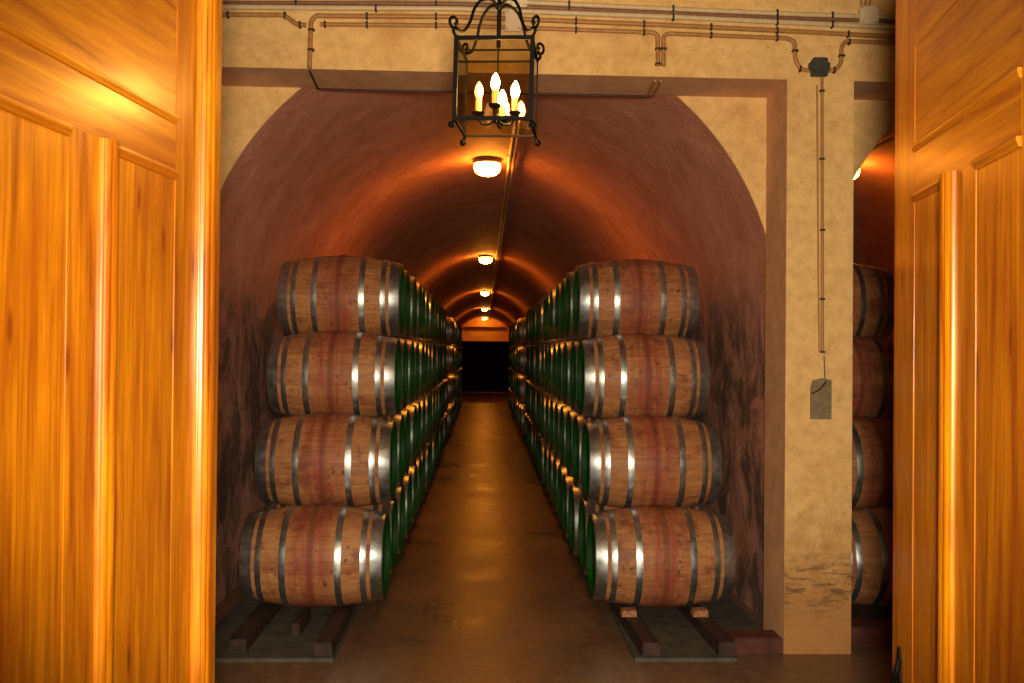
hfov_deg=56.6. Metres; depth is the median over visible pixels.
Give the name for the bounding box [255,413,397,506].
wine barrel
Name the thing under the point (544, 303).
wine barrel
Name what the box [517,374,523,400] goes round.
wine barrel
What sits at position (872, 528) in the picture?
wine barrel
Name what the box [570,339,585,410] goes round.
wine barrel
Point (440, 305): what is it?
wine barrel
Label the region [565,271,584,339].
wine barrel
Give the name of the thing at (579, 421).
wine barrel
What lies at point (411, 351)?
wine barrel
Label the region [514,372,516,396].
wine barrel
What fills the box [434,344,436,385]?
wine barrel
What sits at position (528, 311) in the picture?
wine barrel
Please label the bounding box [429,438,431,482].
wine barrel
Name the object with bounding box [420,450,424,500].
wine barrel
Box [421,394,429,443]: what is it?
wine barrel
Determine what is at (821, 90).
pipe
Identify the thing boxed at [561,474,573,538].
wine barrel
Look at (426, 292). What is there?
wine barrel
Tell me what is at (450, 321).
wine barrel
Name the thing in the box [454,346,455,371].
wine barrel
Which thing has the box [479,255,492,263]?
ceiling lamp
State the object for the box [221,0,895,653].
wall
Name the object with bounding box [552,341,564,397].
wine barrel
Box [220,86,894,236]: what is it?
wall
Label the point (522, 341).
wine barrel
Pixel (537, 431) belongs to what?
wine barrel
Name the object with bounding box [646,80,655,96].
pipe stub
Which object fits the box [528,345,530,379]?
wine barrel
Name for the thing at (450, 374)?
wine barrel
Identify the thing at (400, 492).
wine barrel
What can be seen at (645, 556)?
wine barrel
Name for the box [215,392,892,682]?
floor
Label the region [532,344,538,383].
wine barrel
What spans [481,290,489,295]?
ceiling lamp
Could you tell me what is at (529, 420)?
wine barrel
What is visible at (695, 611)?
chock
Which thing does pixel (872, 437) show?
wine barrel
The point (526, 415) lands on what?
wine barrel
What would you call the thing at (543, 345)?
wine barrel
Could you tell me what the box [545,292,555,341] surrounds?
wine barrel
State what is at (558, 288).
wine barrel
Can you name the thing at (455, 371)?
wine barrel
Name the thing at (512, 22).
junction box
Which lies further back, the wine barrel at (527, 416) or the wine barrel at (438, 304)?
the wine barrel at (527, 416)
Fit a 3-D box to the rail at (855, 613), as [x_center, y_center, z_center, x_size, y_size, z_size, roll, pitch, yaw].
[2.238,1.846,7.383,0.118,0.080,2.540,1,-1,-2]
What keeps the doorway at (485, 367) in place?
on the floor
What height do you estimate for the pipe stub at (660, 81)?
0.016 m
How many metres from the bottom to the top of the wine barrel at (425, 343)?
0.671 m
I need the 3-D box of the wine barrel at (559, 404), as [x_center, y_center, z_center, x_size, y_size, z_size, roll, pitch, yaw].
[0.897,0.887,9.525,0.913,0.686,0.681,1,-1,-2]
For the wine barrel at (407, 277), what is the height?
0.692 m
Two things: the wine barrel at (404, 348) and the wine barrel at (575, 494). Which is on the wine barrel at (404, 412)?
the wine barrel at (404, 348)
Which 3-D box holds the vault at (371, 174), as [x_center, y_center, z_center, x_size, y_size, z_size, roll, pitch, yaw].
[-0.983,0.130,34.004,3.896,3.988,55.765,1,-1,-2]
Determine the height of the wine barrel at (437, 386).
0.670 m
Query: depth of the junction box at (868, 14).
5.72 m
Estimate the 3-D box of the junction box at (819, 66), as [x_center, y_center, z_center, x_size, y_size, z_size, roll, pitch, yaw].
[1.857,-1.657,5.741,0.124,0.108,0.062,1,-1,-2]
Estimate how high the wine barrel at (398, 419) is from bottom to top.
0.672 m
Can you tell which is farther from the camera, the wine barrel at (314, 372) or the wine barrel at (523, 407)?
the wine barrel at (523, 407)
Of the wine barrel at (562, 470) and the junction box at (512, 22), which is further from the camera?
the wine barrel at (562, 470)
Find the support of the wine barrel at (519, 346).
on the wine barrel
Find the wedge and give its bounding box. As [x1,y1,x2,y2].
[291,608,310,635]
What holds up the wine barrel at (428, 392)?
on the wine barrel at (430, 439)
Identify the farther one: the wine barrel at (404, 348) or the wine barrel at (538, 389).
the wine barrel at (538, 389)
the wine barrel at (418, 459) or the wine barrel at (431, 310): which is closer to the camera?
the wine barrel at (418, 459)
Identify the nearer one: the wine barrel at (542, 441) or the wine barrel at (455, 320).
the wine barrel at (542, 441)
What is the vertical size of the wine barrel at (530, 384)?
0.690 m
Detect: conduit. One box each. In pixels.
[488,95,526,318]
[873,135,894,149]
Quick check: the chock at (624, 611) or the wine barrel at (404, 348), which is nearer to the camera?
the chock at (624, 611)
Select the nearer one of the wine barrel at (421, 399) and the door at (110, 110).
the door at (110, 110)
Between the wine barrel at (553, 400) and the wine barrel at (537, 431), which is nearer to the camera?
the wine barrel at (553, 400)
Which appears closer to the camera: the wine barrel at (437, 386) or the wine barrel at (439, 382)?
the wine barrel at (437, 386)
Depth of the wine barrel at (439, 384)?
14.45 m
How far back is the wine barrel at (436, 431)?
13.45 m
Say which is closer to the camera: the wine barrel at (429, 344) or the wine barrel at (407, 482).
the wine barrel at (407, 482)
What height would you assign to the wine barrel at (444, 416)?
0.669 m
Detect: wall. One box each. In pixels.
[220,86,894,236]
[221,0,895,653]
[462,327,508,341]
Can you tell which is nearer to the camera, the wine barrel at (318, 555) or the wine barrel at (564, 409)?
the wine barrel at (318, 555)
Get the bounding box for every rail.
[228,602,283,652]
[313,603,357,655]
[608,602,660,655]
[677,604,736,655]
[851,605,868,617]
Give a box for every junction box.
[505,9,520,31]
[508,0,526,6]
[808,57,829,76]
[858,6,878,24]
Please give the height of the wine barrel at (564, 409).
0.672 m
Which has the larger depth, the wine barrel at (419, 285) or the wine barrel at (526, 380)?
the wine barrel at (526, 380)
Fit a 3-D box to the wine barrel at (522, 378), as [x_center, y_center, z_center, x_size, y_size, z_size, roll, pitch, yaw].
[0.599,0.977,19.311,0.913,0.670,0.670,1,-1,-2]
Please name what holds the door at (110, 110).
in the wall
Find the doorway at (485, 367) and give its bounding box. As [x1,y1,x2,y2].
[459,341,509,391]
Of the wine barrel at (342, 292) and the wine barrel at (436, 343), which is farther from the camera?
the wine barrel at (436, 343)
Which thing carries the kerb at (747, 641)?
on the floor
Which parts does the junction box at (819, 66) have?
box lid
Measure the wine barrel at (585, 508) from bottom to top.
0.675 m
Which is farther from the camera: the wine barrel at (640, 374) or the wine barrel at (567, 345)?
the wine barrel at (567, 345)
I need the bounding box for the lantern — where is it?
[448,0,544,145]
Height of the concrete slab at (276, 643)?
0.022 m
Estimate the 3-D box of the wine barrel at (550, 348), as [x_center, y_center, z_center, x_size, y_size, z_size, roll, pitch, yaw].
[0.869,0.304,10.558,0.913,0.683,0.677,1,0,-2]
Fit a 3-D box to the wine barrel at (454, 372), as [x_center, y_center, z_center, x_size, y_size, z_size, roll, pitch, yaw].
[-1.746,0.981,21.983,0.913,0.668,0.668,1,-1,-2]
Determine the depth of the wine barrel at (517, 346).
22.30 m
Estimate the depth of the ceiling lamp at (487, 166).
10.35 m
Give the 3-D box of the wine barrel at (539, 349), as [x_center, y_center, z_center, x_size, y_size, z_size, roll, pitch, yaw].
[0.802,0.325,12.612,0.913,0.689,0.689,1,-2,-2]
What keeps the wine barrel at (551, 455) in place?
on the rail at (717, 638)
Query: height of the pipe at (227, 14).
0.094 m
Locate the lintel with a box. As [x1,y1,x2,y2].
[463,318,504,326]
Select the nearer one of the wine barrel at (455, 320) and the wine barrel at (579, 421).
the wine barrel at (579, 421)
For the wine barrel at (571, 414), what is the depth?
8.27 m
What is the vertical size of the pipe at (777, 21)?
0.098 m
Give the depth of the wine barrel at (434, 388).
12.75 m
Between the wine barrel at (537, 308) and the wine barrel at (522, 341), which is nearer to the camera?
the wine barrel at (537, 308)
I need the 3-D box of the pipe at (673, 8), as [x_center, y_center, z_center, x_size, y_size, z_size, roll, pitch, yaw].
[0.286,-2.017,5.711,4.332,0.091,0.033,1,-1,-2]
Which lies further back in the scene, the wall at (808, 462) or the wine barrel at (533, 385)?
the wine barrel at (533, 385)
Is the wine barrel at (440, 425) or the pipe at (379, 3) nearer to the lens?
the pipe at (379, 3)
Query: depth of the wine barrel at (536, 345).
13.50 m
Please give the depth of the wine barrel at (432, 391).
12.13 m
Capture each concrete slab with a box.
[215,597,360,661]
[606,597,761,661]
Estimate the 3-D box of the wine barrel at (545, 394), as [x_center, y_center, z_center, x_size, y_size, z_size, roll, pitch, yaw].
[0.825,0.908,11.579,0.913,0.668,0.668,1,-1,-2]
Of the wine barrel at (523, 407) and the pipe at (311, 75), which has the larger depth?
the wine barrel at (523, 407)
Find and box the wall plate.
[810,378,831,418]
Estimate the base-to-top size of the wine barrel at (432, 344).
0.669 m
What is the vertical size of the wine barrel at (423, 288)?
0.675 m
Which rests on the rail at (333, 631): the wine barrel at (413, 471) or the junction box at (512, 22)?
the wine barrel at (413, 471)
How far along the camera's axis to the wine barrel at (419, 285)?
9.43 m
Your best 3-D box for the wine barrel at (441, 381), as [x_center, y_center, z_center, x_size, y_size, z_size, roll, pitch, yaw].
[-1.565,0.924,15.620,0.913,0.668,0.668,1,-1,-2]
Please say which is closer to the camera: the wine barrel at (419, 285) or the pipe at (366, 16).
the pipe at (366, 16)
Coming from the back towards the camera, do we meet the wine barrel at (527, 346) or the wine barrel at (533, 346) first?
the wine barrel at (527, 346)
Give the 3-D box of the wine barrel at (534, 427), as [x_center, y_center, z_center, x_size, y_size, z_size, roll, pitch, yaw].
[0.776,1.521,13.971,0.913,0.669,0.669,1,-1,-2]
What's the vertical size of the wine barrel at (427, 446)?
0.670 m
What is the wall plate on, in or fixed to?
attached to the wall at (808, 462)
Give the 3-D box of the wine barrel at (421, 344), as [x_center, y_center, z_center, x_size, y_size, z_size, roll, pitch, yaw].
[-1.371,0.278,9.807,0.913,0.684,0.679,1,-1,-2]
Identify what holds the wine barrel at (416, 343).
on the wine barrel at (415, 402)
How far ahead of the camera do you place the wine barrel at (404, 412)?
8.26 m
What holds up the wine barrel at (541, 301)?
on the wine barrel at (539, 349)
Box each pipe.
[222,0,895,22]
[222,4,895,29]
[222,11,305,28]
[307,12,895,68]
[308,70,651,97]
[320,21,660,66]
[366,0,895,18]
[660,31,811,72]
[816,85,819,351]
[819,77,824,352]
[828,38,895,73]
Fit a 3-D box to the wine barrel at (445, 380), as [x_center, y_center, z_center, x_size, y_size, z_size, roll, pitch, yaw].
[-1.568,0.930,16.306,0.913,0.670,0.670,1,-1,-2]
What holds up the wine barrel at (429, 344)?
on the wine barrel at (428, 392)
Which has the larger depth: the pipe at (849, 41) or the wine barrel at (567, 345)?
the wine barrel at (567, 345)
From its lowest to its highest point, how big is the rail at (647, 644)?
0.080 m
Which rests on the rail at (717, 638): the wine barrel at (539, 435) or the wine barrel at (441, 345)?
the wine barrel at (539, 435)
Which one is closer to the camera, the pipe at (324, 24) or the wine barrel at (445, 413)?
the pipe at (324, 24)
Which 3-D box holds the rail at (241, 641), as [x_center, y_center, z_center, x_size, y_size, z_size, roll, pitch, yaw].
[-1.794,1.848,11.466,0.118,0.080,11.740,1,-1,-2]
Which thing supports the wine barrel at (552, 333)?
on the wine barrel at (555, 346)
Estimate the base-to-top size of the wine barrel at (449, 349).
0.669 m
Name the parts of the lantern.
glass pane, scroll arm, scroll arm, bulb, candle arm, frame, bulb, rod, glass pane, bulb, candle arm, bulb, scroll arm, scroll arm, glass pane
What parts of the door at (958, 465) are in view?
handle, moulding, panel, rail, moulding, moulding, rail, panel, moulding, panel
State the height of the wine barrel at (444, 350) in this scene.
0.670 m
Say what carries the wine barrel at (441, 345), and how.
on the wine barrel at (439, 384)
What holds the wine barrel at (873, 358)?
on the wine barrel at (872, 437)
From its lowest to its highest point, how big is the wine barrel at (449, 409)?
0.668 m
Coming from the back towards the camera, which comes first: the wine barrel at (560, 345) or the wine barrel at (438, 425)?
the wine barrel at (438, 425)
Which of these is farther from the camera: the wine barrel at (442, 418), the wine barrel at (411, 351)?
the wine barrel at (442, 418)
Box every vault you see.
[215,88,765,620]
[853,123,894,340]
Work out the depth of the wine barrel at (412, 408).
8.66 m
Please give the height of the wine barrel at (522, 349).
0.690 m
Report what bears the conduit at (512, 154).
attached to the vault at (371, 174)
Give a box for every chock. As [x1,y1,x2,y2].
[620,607,636,616]
[690,607,708,616]
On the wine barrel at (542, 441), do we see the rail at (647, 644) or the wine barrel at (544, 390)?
the wine barrel at (544, 390)
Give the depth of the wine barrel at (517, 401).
20.85 m
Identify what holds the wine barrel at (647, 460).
on the wine barrel at (645, 556)
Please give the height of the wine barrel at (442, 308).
0.670 m
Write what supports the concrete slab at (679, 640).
on the floor
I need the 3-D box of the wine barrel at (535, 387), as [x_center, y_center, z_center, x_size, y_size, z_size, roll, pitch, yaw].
[0.772,0.926,13.633,0.913,0.676,0.676,1,-1,-2]
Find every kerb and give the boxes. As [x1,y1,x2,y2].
[726,630,782,653]
[851,618,892,645]
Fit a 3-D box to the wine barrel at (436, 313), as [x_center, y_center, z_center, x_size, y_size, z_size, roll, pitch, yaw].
[-1.482,-0.284,12.893,0.913,0.675,0.675,1,-1,-2]
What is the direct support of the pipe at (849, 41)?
attached to the wall at (808, 462)
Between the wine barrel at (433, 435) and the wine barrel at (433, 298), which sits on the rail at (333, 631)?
the wine barrel at (433, 435)
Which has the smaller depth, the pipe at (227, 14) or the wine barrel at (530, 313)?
the pipe at (227, 14)
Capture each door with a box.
[0,0,221,682]
[890,0,1023,682]
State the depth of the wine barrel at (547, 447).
11.19 m
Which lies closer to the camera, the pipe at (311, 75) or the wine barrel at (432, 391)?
the pipe at (311, 75)
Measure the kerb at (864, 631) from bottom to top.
0.120 m
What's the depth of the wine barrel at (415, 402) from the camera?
9.63 m
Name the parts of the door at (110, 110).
panel, moulding, rail, panel, moulding, moulding, panel, moulding, rail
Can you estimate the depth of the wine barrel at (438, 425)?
14.09 m
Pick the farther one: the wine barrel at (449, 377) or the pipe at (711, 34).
the wine barrel at (449, 377)
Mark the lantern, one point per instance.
(460, 61)
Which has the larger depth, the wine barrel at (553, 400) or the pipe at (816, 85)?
the wine barrel at (553, 400)
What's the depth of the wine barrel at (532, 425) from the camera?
14.47 m
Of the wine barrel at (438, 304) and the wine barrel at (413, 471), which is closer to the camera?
the wine barrel at (413, 471)
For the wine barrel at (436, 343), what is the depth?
14.04 m
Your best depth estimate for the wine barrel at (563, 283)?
9.00 m
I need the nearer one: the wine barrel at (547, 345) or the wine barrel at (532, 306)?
the wine barrel at (547, 345)
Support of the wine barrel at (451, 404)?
on the rail
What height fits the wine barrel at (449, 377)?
0.670 m
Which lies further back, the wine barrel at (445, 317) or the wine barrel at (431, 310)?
the wine barrel at (445, 317)
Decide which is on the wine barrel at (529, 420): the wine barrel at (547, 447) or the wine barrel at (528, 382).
the wine barrel at (528, 382)
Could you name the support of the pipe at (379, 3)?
attached to the wall at (808, 462)
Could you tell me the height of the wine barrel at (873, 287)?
0.672 m
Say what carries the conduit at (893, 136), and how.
attached to the vault at (874, 187)
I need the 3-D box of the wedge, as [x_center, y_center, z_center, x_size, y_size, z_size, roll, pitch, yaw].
[-1.357,1.805,6.127,0.060,0.076,0.360,1,-1,-2]
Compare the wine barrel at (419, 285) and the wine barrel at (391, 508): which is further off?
the wine barrel at (419, 285)
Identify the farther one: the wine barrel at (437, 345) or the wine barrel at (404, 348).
the wine barrel at (437, 345)
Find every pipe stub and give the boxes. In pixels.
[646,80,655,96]
[652,80,661,96]
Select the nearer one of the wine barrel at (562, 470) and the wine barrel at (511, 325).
the wine barrel at (562, 470)
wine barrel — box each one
[239,504,390,606]
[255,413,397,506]
[267,330,401,417]
[267,498,397,574]
[277,255,404,336]
[283,414,404,487]
[393,337,407,408]
[394,270,410,337]
[395,485,404,554]
[399,409,410,475]
[400,338,414,404]
[402,276,416,338]
[403,404,417,466]
[403,473,411,537]
[407,339,419,399]
[408,281,422,339]
[408,465,417,523]
[411,400,420,456]
[414,340,424,396]
[415,287,424,339]
[415,340,427,392]
[416,397,425,450]
[416,457,421,511]
[418,290,428,340]
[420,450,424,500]
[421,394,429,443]
[422,294,433,341]
[424,391,431,437]
[424,443,429,491]
[425,298,434,341]
[426,342,431,390]
[428,342,434,388]
[429,389,435,433]
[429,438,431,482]
[430,342,439,384]
[431,300,437,341]
[431,302,439,342]
[431,433,435,475]
[432,387,437,428]
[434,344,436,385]
[434,385,440,424]
[434,429,437,468]
[436,305,441,342]
[436,343,440,381]
[437,343,445,379]
[437,383,441,419]
[437,425,438,462]
[438,307,443,343]
[439,309,446,343]
[439,382,443,417]
[439,422,441,457]
[440,418,442,452]
[441,345,442,380]
[441,381,444,414]
[442,379,447,411]
[443,317,453,344]
[443,344,453,373]
[443,415,445,448]
[445,374,452,402]
[445,405,451,433]
[445,413,446,444]
[448,403,452,430]
[450,374,453,400]
[454,320,455,344]
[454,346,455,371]
[454,372,456,395]
[455,371,457,394]
[510,325,513,346]
[514,346,517,370]
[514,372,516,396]
[516,319,519,345]
[516,400,518,425]
[517,346,519,372]
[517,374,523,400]
[518,317,530,345]
[518,374,527,404]
[518,403,524,430]
[519,345,528,374]
[520,405,525,434]
[524,413,527,444]
[526,309,534,344]
[526,346,527,378]
[526,380,529,412]
[526,416,529,448]
[527,381,531,415]
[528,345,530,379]
[528,383,533,418]
[528,419,531,453]
[529,308,533,343]
[530,344,535,381]
[530,422,534,458]
[531,306,537,343]
[531,384,537,421]
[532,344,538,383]
[533,303,543,343]
[533,386,540,425]
[533,426,537,463]
[535,345,537,384]
[535,430,538,469]
[536,301,545,343]
[536,388,543,429]
[537,343,546,387]
[538,298,548,342]
[538,389,547,433]
[538,434,541,475]
[539,439,545,483]
[541,343,548,388]
[541,392,551,438]
[543,296,554,342]
[544,444,550,491]
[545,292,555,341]
[545,343,550,390]
[545,395,555,444]
[547,342,557,394]
[548,450,554,501]
[549,287,563,341]
[549,398,559,450]
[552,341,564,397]
[552,457,560,511]
[554,401,564,458]
[555,283,569,340]
[557,340,571,400]
[557,465,566,523]
[559,405,573,467]
[560,278,574,340]
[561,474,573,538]
[562,340,577,405]
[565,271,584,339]
[566,410,579,476]
[568,485,583,555]
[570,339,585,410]
[572,415,692,488]
[573,259,698,338]
[577,333,709,418]
[578,498,707,574]
[581,415,721,507]
[586,506,734,606]
[851,506,892,606]
[852,336,893,417]
[852,416,893,508]
[853,263,893,338]
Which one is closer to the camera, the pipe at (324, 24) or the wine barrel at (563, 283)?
the pipe at (324, 24)
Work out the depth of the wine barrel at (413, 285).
8.71 m
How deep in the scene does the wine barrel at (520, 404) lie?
19.53 m
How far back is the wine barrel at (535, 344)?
14.78 m
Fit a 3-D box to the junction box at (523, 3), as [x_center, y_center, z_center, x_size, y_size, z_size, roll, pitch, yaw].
[0.034,-2.072,5.699,0.113,0.141,0.047,1,-1,-2]
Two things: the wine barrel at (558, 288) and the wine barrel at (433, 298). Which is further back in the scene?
the wine barrel at (433, 298)
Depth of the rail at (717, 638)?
5.86 m
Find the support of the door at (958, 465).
in the wall
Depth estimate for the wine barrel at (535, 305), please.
13.59 m
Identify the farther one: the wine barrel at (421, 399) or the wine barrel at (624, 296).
the wine barrel at (421, 399)
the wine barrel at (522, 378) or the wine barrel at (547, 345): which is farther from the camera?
the wine barrel at (522, 378)
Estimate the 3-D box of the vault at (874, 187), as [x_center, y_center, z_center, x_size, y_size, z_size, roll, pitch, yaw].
[3.606,-0.003,15.181,3.896,3.988,17.865,1,-1,-2]
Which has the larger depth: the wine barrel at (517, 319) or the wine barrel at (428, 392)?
the wine barrel at (517, 319)
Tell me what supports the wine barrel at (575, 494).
on the rail at (647, 644)
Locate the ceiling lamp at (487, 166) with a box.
[473,156,501,176]
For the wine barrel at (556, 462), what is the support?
on the rail at (717, 638)
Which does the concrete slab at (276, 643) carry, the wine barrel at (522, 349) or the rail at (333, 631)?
the rail at (333, 631)
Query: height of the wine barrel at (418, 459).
0.672 m
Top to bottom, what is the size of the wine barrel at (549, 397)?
0.668 m

